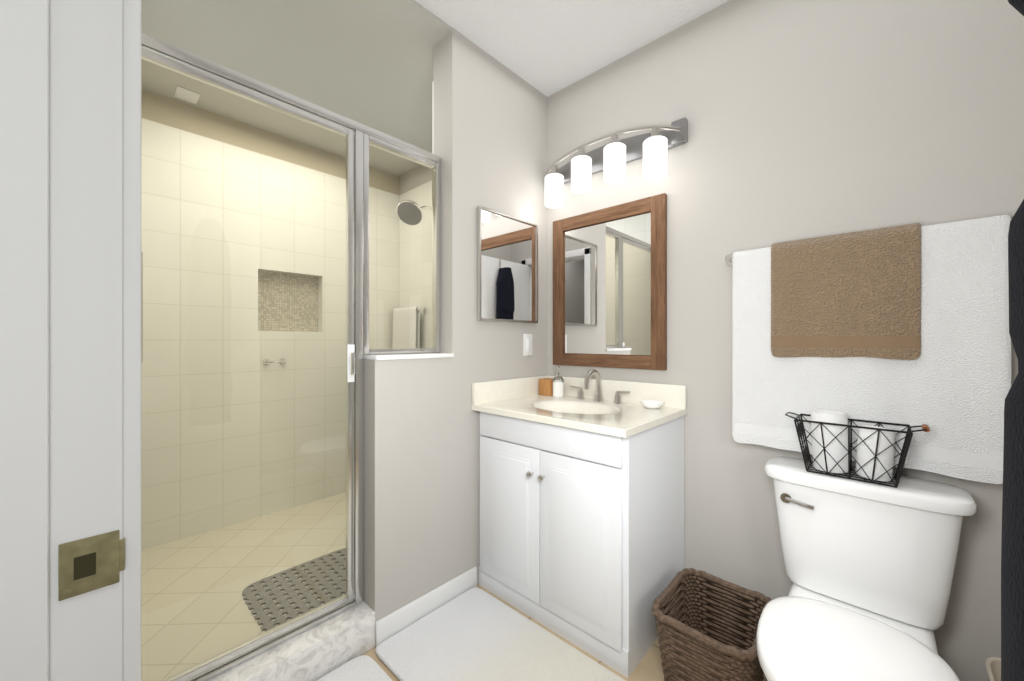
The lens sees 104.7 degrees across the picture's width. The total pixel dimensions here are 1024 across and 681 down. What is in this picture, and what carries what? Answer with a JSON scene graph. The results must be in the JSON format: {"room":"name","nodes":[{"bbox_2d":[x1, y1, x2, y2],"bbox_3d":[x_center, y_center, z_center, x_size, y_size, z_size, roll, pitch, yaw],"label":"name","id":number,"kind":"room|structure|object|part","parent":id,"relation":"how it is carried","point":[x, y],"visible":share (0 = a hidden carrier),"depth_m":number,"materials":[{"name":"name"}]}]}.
{"room":"bathroom","nodes":[
{"label":"bathroom","id":0,"kind":"room"},
{"bbox_2d":[141,492,345,680],"bbox_3d":[-1.032,1.157,2.207,1.420,0.006,1.760,0,0,43],"label":"floor","id":1,"kind":"structure","parent":0,"point":[194,609],"depth_m":1.93,"materials":[{"name":"beige tile"}]},
{"bbox_2d":[242,548,345,630],"bbox_3d":[-0.914,1.150,1.864,0.470,0.006,0.540,0,0,43],"label":"mat","id":2,"kind":"object","parent":1,"relation":"on","point":[264,620],"visible":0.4,"depth_m":1.81,"materials":[{"name":"grey rubber"}]},
{"bbox_2d":[141,88,399,194],"bbox_3d":[-1.585,-1.312,2.723,0.087,0.175,1.780,0,0,43],"label":"wall","id":3,"kind":"structure","parent":0,"point":[155,107],"depth_m":2.54,"materials":[{"name":"beige paint"}]},
{"bbox_2d":[364,357,451,621],"bbox_3d":[-0.444,0.618,1.679,0.140,1.085,0.370,0,0,43],"label":"half wall","id":4,"kind":"structure","parent":0,"point":[408,402],"depth_m":1.60,"materials":[{"name":"grey paint"}]},
{"bbox_2d":[141,0,728,175],"bbox_3d":[-0.885,-1.424,0.921,3.950,0.072,3.740,0,0,43],"label":"ceiling","id":5,"kind":"structure","parent":0,"point":[370,63],"depth_m":1.86,"materials":[{"name":"grey paint"}]},
{"bbox_2d":[174,86,199,103],"bbox_3d":[-1.836,-1.383,2.232,0.130,0.009,0.100,0,0,43],"label":"vent","id":6,"kind":"object","parent":5,"relation":"attached to","point":[181,93],"depth_m":2.22,"materials":[{"name":"white plastic"}]},
{"bbox_2d":[434,28,546,584],"bbox_3d":[-0.083,-0.120,2.067,0.140,2.560,0.690,0,0,43],"label":"wall","id":7,"kind":"structure","parent":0,"point":[490,124],"depth_m":1.86,"materials":[{"name":"grey paint"}]},
{"bbox_2d":[364,353,453,359],"bbox_3d":[-0.444,0.066,1.678,0.162,0.018,0.370,0,0,43],"label":"sill","id":8,"kind":"structure","parent":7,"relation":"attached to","point":[411,355],"depth_m":1.61,"materials":[{"name":"white stone"}]},
{"bbox_2d":[477,206,537,322],"bbox_3d":[-0.011,-0.365,2.023,0.019,0.540,0.435,0,0,43],"label":"mirror","id":9,"kind":"object","parent":7,"relation":"attached to","point":[507,246],"visible":1,"depth_m":1.99,"materials":[{"name":"silver metal"}]},
{"bbox_2d":[523,334,531,355],"bbox_3d":[0.089,0.023,2.135,0.014,0.118,0.072,0,0,43],"label":"light switch","id":10,"kind":"object","parent":7,"relation":"attached to","point":[527,338],"visible":1,"depth_m":2.13,"materials":[{"name":"white plastic"}]},
{"bbox_2d":[363,584,766,680],"bbox_3d":[-0.885,1.190,0.921,3.950,0.060,3.740,0,0,43],"label":"floor","id":11,"kind":"structure","parent":0,"point":[650,668],"depth_m":1.42,"materials":[{"name":"tile"}]},
{"bbox_2d":[0,0,140,680],"bbox_3d":[-0.107,0.098,0.032,0.948,2.125,0.168,0,0,43],"label":"door","id":12,"kind":"structure","parent":11,"relation":"on","point":[70,70],"depth_m":0.33,"materials":[{"name":"white paint"}]},
{"bbox_3d":[-0.107,0.098,0.032,0.948,2.125,0.168,0,0,43],"label":"jamb trim","id":13,"kind":"part","parent":12,"relation":"part of","materials":[{"name":"white wood"}]},
{"bbox_2d":[58,530,124,600],"bbox_3d":[-0.364,0.193,0.343,0.006,0.047,0.039,0,0,43],"label":"strike plate","id":14,"kind":"object","parent":12,"relation":"attached to","point":[88,564],"depth_m":0.34,"materials":[{"name":"gold metal"}]},
{"bbox_2d":[207,601,374,680],"bbox_3d":[-0.818,1.093,1.282,0.154,0.135,0.720,0,0,43],"label":"sill","id":15,"kind":"structure","parent":11,"relation":"on","point":[319,650],"depth_m":1.35,"materials":[{"name":"white stone"}]},
{"bbox_2d":[141,32,440,680],"bbox_3d":[-0.699,0.088,1.430,0.063,1.872,1.077,0,0,43],"label":"shower","id":16,"kind":"object","parent":11,"relation":"on","point":[359,136],"visible":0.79,"depth_m":1.52,"materials":[{"name":"silver metal"}]},
{"bbox_2d":[317,655,391,680],"bbox_3d":[-0.534,1.150,0.997,0.640,0.017,0.670,0,0,43],"label":"bath mat","id":17,"kind":"object","parent":11,"relation":"on","point":[363,667],"visible":1,"depth_m":1.36,"materials":[{"name":"white fabric"}]},
{"bbox_2d":[375,587,625,680],"bbox_3d":[0.009,1.150,1.329,0.968,0.017,0.516,0,0,43],"label":"area rug","id":18,"kind":"object","parent":11,"relation":"on","point":[474,636],"visible":1,"depth_m":1.46,"materials":[{"name":"white fabric"}]},
{"bbox_2d":[472,366,686,677],"bbox_3d":[0.288,0.648,1.790,0.775,1.023,0.583,0,0,43],"label":"vanity","id":19,"kind":"object","parent":11,"relation":"on","point":[581,480],"visible":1,"depth_m":1.56,"materials":[{"name":"painted wood"},{"name":"cultured marble"},{"name":"brushed nickel"}]},
{"bbox_2d":[472,375,686,437],"bbox_3d":[0.291,0.302,1.792,0.775,0.209,0.575,0,0,43],"label":"countertop","id":20,"kind":"structure","parent":19,"relation":"on","point":[519,398],"depth_m":1.82,"materials":[{"name":"stone"}]},
{"bbox_2d":[553,366,563,396],"bbox_3d":[0.245,0.217,2.095,0.060,0.160,0.060,0,0,43],"label":"soap dispenser","id":21,"kind":"object","parent":20,"relation":"on","point":[558,384],"depth_m":2.07,"materials":[{"name":"white"}]},
{"bbox_2d":[570,369,630,403],"bbox_3d":[0.394,0.218,1.911,0.335,0.160,0.150,0,0,43],"label":"faucet","id":22,"kind":"object","parent":20,"relation":"on","point":[598,399],"depth_m":1.93,"materials":[{"name":"silver metal"}]},
{"bbox_3d":[0.618,0.285,1.741,0.100,0.026,0.100,0,0,43],"label":"soap dish","id":23,"kind":"part","parent":19,"relation":"part of","materials":[{"name":"white ceramic"}]},
{"bbox_2d":[651,568,771,680],"bbox_3d":[0.687,1.025,1.346,0.324,0.262,0.369,0,0,43],"label":"wicker basket","id":24,"kind":"object","parent":11,"relation":"on","point":[706,623],"visible":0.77,"depth_m":1.39,"materials":[{"name":"brown wicker"}]},
{"bbox_2d":[756,456,976,680],"bbox_3d":[0.913,0.794,1.060,0.492,0.732,0.779,0,0,43],"label":"toilet","id":25,"kind":"object","parent":11,"relation":"on","point":[870,567],"visible":0.97,"depth_m":1.12,"materials":[{"name":"white ceramic"}]},
{"bbox_2d":[785,410,929,487],"bbox_3d":[1.071,0.329,1.248,0.340,0.194,0.136,0,0,43],"label":"wire basket","id":26,"kind":"object","parent":25,"relation":"on","point":[831,432],"visible":1,"depth_m":1.24,"materials":[{"name":"grey metal"}]},
{"bbox_3d":[0.807,0.764,0.946,0.378,0.048,0.466,0,0,43],"label":"seat","id":27,"kind":"part","parent":25,"relation":"part of","materials":[{"name":"white ceramic"}]},
{"bbox_2d":[985,657,1000,680],"bbox_3d":[1.309,1.018,0.946,0.208,0.282,0.278,0,0,43],"label":"waste bin","id":28,"kind":"object","parent":11,"relation":"on","point":[993,664],"visible":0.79,"depth_m":1.08,"materials":[{"name":"beige plastic"}]},
{"bbox_2d":[400,0,1023,680],"bbox_3d":[0.343,-0.120,2.237,3.950,2.560,0.140,0,0,43],"label":"wall","id":29,"kind":"structure","parent":0,"point":[807,119],"depth_m":1.51,"materials":[{"name":"grey paint"}]},
{"bbox_2d":[141,81,433,549],"bbox_3d":[-1.062,-0.033,2.234,1.520,2.385,1.780,0,0,43],"label":"shower wall tile","id":30,"kind":"structure","parent":29,"relation":"attached to","point":[244,250],"depth_m":2.53,"materials":[{"name":"tile"}]},
{"bbox_2d":[263,359,285,363],"bbox_3d":[-1.568,0.140,2.624,0.065,0.035,0.136,0,0,43],"label":"soap holder","id":31,"kind":"object","parent":30,"relation":"attached to","point":[265,361],"visible":1,"depth_m":2.60,"materials":[{"name":"silver metal"}]},
{"bbox_2d":[392,306,426,348],"bbox_3d":[-0.834,-0.060,3.160,0.380,0.405,0.093,0,0,43],"label":"towel","id":32,"kind":"object","parent":30,"relation":"attached to","point":[406,321],"visible":0.9,"depth_m":3.10,"materials":[{"name":"white fabric"}]},
{"bbox_2d":[397,200,431,225],"bbox_3d":[-0.660,-0.475,2.838,0.179,1.034,0.326,0,0,43],"label":"shower head","id":33,"kind":"object","parent":30,"relation":"attached to","point":[409,212],"visible":0.52,"depth_m":2.76},
{"bbox_2d":[375,567,476,646],"bbox_3d":[0.310,1.113,0.955,1.950,0.095,1.780,0,0,43],"label":"baseboard","id":34,"kind":"structure","parent":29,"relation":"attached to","point":[400,619],"depth_m":1.64,"materials":[{"name":"white wood"}]},
{"bbox_2d":[553,193,666,369],"bbox_3d":[0.467,-0.265,2.003,0.630,0.800,0.027,0,0,43],"label":"mirror","id":35,"kind":"object","parent":29,"relation":"attached to","point":[610,263],"visible":1,"depth_m":1.97,"materials":[{"name":"brown wood"}]},
{"bbox_2d":[545,117,687,208],"bbox_3d":[0.439,-0.861,1.948,0.778,0.256,0.146,0,0,43],"label":"sconce","id":36,"kind":"object","parent":29,"relation":"attached to","point":[612,158],"visible":1,"depth_m":1.86,"materials":[{"name":"white glass"}]},
{"bbox_3d":[0.427,-0.825,1.946,0.664,0.184,0.126,0,0,43],"label":"lamp shade","id":37,"kind":"part","parent":36,"relation":"part of","materials":[{"name":"white glass"}]},
{"bbox_2d":[725,215,1012,483],"bbox_3d":[1.134,0.019,1.338,0.766,0.764,0.092,0,0,43],"label":"hanging towels","id":38,"kind":"object","parent":29,"relation":"attached to","point":[908,324],"visible":0.94,"depth_m":1.24,"materials":[{"name":"white fabric"}]},
{"bbox_2d":[1001,0,1023,680],"bbox_3d":[0.436,0.134,0.196,0.211,2.028,0.797,0,0,43],"label":"robe","id":39,"kind":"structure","parent":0,"point":[1012,540],"depth_m":0.33,"materials":[{"name":"fabric"}]}
]}

